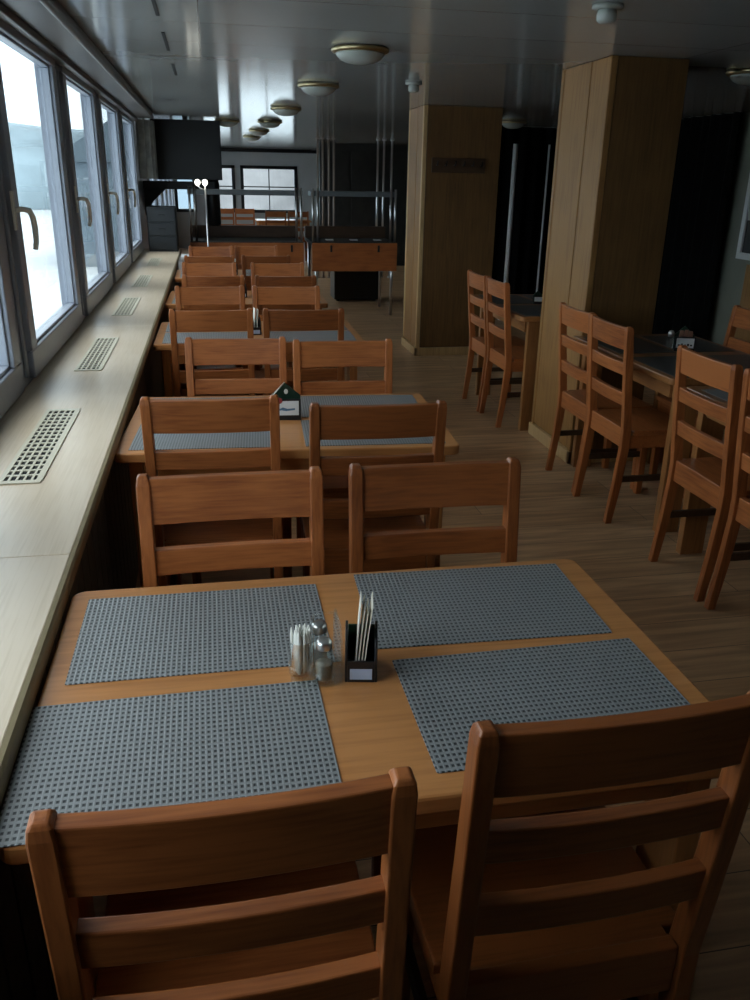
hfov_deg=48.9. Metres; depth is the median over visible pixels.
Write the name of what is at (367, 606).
paper napkin
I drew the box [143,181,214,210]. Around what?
shelf
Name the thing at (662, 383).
dining table
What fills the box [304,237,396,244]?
countertop
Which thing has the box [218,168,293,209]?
hill
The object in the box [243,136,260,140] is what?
ceiling lamp
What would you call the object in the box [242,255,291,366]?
dining chair
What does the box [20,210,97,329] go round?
ground
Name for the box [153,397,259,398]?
placemat
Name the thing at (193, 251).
dining chair
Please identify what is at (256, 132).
ceiling lamp
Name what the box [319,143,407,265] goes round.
wall partition
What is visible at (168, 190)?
window
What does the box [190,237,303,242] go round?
countertop
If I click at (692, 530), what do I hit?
dining table
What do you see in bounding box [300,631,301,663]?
toothpick
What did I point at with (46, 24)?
curtain rail
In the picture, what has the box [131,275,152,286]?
vent grille
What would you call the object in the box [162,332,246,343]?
placemat
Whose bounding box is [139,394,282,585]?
dining chair
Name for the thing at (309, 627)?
toothpick
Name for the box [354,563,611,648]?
placemat
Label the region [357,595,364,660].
paper napkin
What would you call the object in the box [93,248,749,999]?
floor
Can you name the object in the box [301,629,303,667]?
toothpick
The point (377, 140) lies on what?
steel pole
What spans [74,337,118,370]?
vent grille
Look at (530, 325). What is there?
dining table
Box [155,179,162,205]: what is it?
window
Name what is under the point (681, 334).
packet
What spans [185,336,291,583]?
dining chair
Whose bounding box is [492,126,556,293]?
curtain
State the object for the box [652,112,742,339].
curtain
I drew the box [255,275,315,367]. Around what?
dining chair
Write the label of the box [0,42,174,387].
wall
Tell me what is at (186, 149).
screen
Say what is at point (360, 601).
paper napkin
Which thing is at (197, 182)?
lamp
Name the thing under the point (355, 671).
napkin holder
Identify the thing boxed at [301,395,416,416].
placemat
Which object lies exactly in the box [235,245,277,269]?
dining chair
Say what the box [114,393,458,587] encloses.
dining table
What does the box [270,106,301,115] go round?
ceiling lamp
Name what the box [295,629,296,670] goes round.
toothpick
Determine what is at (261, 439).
placemat
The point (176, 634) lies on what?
placemat
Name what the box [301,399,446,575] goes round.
dining chair
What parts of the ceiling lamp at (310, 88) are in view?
lamp shade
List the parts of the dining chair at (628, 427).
post, rail, post, seat, leg, seat rail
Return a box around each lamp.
[195,179,208,246]
[214,119,239,126]
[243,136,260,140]
[249,129,269,135]
[257,120,281,127]
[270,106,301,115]
[297,82,338,95]
[331,44,388,64]
[502,121,526,128]
[725,68,749,85]
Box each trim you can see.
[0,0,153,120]
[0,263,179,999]
[221,147,316,153]
[734,264,749,341]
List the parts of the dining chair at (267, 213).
rail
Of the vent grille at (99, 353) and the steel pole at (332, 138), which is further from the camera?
the steel pole at (332, 138)
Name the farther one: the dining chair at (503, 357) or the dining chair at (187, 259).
the dining chair at (187, 259)
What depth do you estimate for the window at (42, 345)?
3.47 m
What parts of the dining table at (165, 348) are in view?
leg, leg, leg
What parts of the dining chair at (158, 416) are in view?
post, leg, rail, seat, leg, post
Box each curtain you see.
[135,119,157,178]
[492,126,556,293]
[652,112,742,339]
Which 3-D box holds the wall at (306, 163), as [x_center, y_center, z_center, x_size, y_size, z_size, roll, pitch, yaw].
[-1.852,-6.865,18.879,5.665,2.130,0.150,-3,22,-10]
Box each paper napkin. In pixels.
[253,307,254,326]
[256,308,257,326]
[355,592,361,660]
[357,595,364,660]
[360,598,368,660]
[363,592,372,660]
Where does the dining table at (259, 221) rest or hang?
on the floor
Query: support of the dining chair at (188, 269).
on the floor
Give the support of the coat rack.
attached to the pillar at (451, 217)
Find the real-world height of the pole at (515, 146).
1.930 m
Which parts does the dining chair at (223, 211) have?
rail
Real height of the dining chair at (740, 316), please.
0.945 m
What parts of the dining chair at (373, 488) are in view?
post, leg, rail, post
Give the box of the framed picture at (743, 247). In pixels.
[735,175,749,260]
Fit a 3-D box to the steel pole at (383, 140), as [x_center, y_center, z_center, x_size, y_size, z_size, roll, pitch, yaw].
[0.129,-4.730,13.479,0.068,2.130,0.068,-3,22,-10]
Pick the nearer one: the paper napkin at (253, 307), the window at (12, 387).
the window at (12, 387)
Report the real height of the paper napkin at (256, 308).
0.124 m
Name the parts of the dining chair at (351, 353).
post, leg, seat rail, seat, rail, post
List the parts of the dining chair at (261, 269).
post, rail, post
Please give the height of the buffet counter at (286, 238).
1.430 m
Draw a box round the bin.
[330,271,378,300]
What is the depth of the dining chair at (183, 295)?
4.80 m
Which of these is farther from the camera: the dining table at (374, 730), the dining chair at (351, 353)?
the dining chair at (351, 353)
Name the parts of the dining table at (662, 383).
leg, leg, leg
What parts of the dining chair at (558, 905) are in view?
leg, post, seat rail, seat, rail, post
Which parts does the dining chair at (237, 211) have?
rail, post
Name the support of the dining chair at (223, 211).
on the floor
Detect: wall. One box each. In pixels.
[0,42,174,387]
[177,151,316,248]
[706,112,749,344]
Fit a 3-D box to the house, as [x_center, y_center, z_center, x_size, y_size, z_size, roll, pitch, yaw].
[-16.107,-21.140,56.211,9.600,9.200,11.000,-3,22,-10]
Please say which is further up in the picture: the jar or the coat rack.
the coat rack
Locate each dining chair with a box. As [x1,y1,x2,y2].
[25,766,417,999]
[136,466,324,586]
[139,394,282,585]
[169,308,254,396]
[175,285,247,388]
[182,262,241,367]
[182,275,245,368]
[184,255,235,367]
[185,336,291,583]
[189,246,232,255]
[221,208,234,224]
[235,208,254,224]
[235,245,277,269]
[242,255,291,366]
[251,262,303,289]
[252,285,327,395]
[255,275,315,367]
[263,308,343,395]
[265,211,285,225]
[288,211,308,261]
[292,338,392,576]
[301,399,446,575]
[348,457,520,876]
[402,690,749,999]
[462,270,524,411]
[479,276,524,427]
[545,302,652,492]
[572,314,668,523]
[648,345,749,601]
[649,305,749,497]
[704,368,749,609]
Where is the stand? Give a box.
[288,610,341,684]
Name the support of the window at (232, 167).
in the wall at (306, 163)
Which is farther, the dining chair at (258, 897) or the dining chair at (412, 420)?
the dining chair at (412, 420)
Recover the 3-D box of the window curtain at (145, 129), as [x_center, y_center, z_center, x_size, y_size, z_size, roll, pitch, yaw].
[-2.393,-3.692,8.698,0.088,0.570,0.263,11,23,24]
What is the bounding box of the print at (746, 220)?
[742,207,749,253]
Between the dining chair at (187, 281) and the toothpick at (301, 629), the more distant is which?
the dining chair at (187, 281)
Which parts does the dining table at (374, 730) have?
leg, leg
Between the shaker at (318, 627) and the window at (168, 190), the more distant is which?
the window at (168, 190)
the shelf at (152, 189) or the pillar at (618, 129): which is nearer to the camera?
the pillar at (618, 129)
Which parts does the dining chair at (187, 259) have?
rail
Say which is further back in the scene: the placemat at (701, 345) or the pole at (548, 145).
the pole at (548, 145)
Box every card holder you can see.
[273,382,300,419]
[532,291,542,303]
[672,326,695,350]
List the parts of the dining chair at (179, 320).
post, rail, seat, post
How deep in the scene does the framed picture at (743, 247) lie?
7.21 m
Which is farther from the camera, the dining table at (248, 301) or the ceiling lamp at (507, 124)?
the ceiling lamp at (507, 124)
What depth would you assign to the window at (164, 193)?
14.16 m
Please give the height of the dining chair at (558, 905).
0.945 m
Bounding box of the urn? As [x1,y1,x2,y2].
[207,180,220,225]
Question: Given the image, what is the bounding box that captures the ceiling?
[57,0,749,149]
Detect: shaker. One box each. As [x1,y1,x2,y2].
[310,620,327,664]
[314,636,333,683]
[666,330,673,350]
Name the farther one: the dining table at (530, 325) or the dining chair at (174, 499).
the dining table at (530, 325)
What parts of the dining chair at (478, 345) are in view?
post, rail, post, seat, leg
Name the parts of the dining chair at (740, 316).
leg, seat, leg, seat rail, post, rail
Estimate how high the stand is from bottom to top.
0.120 m
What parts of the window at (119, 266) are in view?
handle, glass pane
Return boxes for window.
[0,19,82,377]
[0,214,24,418]
[55,65,112,315]
[95,94,130,282]
[118,110,143,262]
[147,179,156,205]
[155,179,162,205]
[161,179,167,205]
[166,179,170,205]
[169,179,173,205]
[174,180,196,211]
[220,165,235,212]
[240,165,297,212]
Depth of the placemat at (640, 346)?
4.24 m
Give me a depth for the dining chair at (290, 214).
15.79 m
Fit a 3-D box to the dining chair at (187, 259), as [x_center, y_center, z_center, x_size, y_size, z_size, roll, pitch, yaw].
[-1.376,-1.588,6.956,0.404,0.945,0.414,-3,22,-11]
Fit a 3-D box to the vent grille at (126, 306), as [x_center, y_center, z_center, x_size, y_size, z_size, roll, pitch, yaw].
[-1.526,-1.196,5.085,0.110,0.004,0.750,-3,22,-10]
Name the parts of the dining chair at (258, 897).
post, rail, seat, post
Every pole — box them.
[315,137,320,277]
[320,138,324,277]
[327,138,330,277]
[332,138,335,225]
[376,139,379,225]
[381,139,385,277]
[387,140,393,277]
[497,144,517,319]
[536,145,549,291]
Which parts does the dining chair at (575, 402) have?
post, rail, post, leg, seat, leg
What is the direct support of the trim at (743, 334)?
attached to the wall at (731, 271)
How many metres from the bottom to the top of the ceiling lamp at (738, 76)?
0.072 m
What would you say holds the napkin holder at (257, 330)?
on the dining table at (165, 348)
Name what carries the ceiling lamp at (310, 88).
attached to the ceiling
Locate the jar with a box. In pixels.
[290,642,311,677]
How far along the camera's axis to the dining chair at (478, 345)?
5.91 m
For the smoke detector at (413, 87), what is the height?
0.058 m
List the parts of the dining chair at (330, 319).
post, rail, post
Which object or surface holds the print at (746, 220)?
attached to the framed picture at (743, 247)
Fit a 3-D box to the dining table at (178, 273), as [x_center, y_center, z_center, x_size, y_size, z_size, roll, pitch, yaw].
[-1.188,-1.618,7.313,1.075,0.750,0.700,-3,22,-10]
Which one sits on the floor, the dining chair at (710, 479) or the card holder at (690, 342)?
the dining chair at (710, 479)
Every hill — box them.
[8,122,83,209]
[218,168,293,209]
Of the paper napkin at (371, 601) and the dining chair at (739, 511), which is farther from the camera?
the dining chair at (739, 511)
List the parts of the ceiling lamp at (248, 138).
lamp shade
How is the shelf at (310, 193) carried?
attached to the buffet counter at (340, 253)
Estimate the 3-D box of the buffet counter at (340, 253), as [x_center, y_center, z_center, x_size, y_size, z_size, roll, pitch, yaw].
[-0.309,-3.018,10.019,1.005,1.430,0.832,-3,22,-10]
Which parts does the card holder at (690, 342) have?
panel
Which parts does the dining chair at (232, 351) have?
post, leg, rail, post, leg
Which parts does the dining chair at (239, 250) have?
post, rail, post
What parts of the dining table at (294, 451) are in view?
leg, leg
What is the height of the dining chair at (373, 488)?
0.945 m
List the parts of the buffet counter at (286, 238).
shelf post, shelf post, panel, shelf post, shelf post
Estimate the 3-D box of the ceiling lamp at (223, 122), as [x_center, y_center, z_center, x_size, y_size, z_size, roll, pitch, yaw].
[-1.667,-4.247,9.310,0.284,0.072,0.284,-3,22,-10]
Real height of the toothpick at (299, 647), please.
0.080 m
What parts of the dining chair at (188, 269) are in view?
post, rail, post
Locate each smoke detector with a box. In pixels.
[405,82,421,92]
[592,2,623,24]
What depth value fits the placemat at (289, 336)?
4.40 m
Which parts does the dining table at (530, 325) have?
leg, leg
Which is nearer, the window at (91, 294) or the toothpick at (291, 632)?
the toothpick at (291, 632)
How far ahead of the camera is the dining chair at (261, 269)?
6.17 m
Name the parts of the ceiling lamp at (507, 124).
lamp shade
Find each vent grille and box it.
[0,408,79,484]
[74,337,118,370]
[112,297,140,315]
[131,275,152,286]
[146,258,161,265]
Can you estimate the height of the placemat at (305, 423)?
0.002 m
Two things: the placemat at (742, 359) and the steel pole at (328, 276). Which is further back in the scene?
the steel pole at (328, 276)
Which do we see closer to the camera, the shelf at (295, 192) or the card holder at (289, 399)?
the card holder at (289, 399)
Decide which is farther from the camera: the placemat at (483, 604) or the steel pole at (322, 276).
the steel pole at (322, 276)
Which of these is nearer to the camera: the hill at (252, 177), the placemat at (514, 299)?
the placemat at (514, 299)
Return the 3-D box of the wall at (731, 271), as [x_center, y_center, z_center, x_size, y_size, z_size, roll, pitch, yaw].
[3.110,-2.675,8.333,0.150,2.130,24.000,-3,22,-10]
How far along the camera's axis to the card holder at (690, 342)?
4.17 m
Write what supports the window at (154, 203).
in the wall at (27, 381)
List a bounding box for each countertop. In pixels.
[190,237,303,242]
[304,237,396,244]
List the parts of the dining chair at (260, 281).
post, rail, post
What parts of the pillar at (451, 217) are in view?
corner trim, skirting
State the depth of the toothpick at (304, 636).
1.37 m
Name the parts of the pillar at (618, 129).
corner trim, skirting, panel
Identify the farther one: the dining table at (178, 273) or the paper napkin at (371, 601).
the dining table at (178, 273)
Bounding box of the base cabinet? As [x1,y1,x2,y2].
[146,205,178,250]
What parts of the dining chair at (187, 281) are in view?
post, rail, post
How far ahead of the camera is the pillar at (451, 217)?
7.41 m
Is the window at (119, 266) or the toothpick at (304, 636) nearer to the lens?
the toothpick at (304, 636)
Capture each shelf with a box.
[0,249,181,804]
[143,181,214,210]
[187,189,299,195]
[308,191,394,196]
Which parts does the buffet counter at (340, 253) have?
leg, shelf post, leg, shelf post, panel, leg, shelf post, leg, shelf post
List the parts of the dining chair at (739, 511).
rail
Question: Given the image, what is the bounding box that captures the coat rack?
[431,157,484,173]
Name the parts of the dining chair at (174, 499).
post, rail, post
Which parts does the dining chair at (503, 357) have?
post, rail, post, seat, seat rail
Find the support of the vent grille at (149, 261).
attached to the window sill at (60, 439)
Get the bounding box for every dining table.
[0,559,721,999]
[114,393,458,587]
[153,320,363,396]
[165,291,327,369]
[175,270,251,290]
[255,219,311,226]
[475,294,541,430]
[571,334,749,531]
[676,386,727,553]
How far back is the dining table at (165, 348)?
4.26 m
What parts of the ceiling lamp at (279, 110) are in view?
lamp shade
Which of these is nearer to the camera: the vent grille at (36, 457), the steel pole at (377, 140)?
the vent grille at (36, 457)
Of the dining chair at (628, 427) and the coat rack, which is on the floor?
the dining chair at (628, 427)
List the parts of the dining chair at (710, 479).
post, rail, seat, post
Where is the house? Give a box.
[73,123,193,266]
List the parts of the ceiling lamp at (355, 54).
lamp shade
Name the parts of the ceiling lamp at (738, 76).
lamp shade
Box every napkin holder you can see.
[253,317,261,334]
[345,620,377,681]
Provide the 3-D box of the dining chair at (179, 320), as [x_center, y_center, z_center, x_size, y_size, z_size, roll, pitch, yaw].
[-0.831,-0.544,4.297,0.404,0.945,0.414,-3,22,-11]
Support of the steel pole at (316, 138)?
on the floor
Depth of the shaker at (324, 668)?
1.36 m
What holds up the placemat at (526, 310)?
on the dining table at (530, 325)
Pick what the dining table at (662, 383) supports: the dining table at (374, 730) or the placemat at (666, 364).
the placemat at (666, 364)
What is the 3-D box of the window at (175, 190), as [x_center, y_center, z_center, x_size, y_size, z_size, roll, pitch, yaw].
[-4.216,-6.916,18.309,0.470,0.995,0.086,-3,22,-10]
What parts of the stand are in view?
handle, upright plate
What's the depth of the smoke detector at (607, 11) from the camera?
2.93 m
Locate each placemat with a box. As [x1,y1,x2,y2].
[0,680,340,847]
[65,584,334,684]
[129,425,269,449]
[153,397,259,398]
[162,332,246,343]
[269,330,355,341]
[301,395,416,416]
[301,420,445,446]
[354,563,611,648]
[392,638,689,773]
[478,295,532,303]
[503,305,541,315]
[583,337,674,353]
[633,356,689,377]
[640,336,733,351]
[701,389,727,400]
[706,354,749,372]
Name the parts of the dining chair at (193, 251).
post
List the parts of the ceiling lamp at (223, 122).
lamp shade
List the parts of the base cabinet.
drawer, drawer, drawer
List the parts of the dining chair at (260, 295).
post, rail, seat, post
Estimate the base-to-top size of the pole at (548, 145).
1.930 m
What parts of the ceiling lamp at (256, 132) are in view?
lamp shade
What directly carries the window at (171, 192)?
in the wall at (27, 381)
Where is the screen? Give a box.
[150,118,221,179]
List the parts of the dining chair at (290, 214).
rail, leg, post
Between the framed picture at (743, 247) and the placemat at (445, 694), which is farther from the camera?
the framed picture at (743, 247)
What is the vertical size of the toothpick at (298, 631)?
0.082 m
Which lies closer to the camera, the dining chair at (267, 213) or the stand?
the stand
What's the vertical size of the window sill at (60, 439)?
0.037 m
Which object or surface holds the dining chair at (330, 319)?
on the floor
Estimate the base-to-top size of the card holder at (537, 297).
0.088 m
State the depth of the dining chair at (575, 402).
4.39 m
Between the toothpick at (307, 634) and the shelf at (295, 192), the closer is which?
the toothpick at (307, 634)
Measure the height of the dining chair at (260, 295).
0.945 m
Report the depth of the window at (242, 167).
18.55 m
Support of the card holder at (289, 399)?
on the dining table at (294, 451)
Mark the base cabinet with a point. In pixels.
(162, 223)
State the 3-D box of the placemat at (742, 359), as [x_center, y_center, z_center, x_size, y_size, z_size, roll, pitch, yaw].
[1.754,-0.639,3.896,0.300,0.002,0.450,-3,22,-11]
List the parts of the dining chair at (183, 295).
post, seat, rail, post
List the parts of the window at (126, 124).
glass pane, handle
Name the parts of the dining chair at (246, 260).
post, rail, post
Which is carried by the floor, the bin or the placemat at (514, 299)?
the bin
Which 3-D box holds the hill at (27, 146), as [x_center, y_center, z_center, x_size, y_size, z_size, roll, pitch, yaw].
[-145.474,-19.251,22.593,244.301,25.503,407.706,-3,22,-10]
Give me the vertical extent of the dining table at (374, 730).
0.750 m
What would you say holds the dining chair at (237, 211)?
on the floor
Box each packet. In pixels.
[679,330,683,336]
[684,330,688,336]
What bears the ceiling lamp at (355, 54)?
attached to the ceiling
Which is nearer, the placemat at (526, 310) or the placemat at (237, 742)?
the placemat at (237, 742)
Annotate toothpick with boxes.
[290,627,292,644]
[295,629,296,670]
[297,631,298,672]
[298,633,300,674]
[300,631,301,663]
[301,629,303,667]
[303,633,305,673]
[306,631,308,643]
[309,627,310,658]
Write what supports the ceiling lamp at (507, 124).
attached to the ceiling
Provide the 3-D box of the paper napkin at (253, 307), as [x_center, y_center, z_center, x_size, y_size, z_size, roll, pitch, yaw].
[-0.647,-0.960,4.411,0.011,0.130,0.056,-5,22,-16]
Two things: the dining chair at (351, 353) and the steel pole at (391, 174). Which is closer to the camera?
the dining chair at (351, 353)
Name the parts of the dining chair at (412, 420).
leg, post, seat, rail, post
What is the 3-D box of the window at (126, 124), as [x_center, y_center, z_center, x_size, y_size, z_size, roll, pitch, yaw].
[-2.295,-3.001,7.835,0.126,1.330,1.438,-3,22,-10]
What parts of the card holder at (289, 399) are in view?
panel, panel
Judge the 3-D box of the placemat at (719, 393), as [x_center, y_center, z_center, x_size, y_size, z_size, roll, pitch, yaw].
[1.533,-0.382,3.224,0.300,0.002,0.450,-3,22,-11]
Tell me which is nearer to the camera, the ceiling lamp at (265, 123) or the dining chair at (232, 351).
the dining chair at (232, 351)
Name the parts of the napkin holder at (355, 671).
panel, label plate, panel, panel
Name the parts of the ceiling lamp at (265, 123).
lamp shade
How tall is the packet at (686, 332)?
0.098 m
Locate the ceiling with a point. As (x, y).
(239, 60)
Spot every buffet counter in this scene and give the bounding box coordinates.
[187,186,303,263]
[304,188,396,314]
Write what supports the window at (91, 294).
in the wall at (27, 381)
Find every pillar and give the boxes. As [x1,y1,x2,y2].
[401,105,502,355]
[528,55,689,463]
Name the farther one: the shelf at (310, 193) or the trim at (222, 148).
the trim at (222, 148)

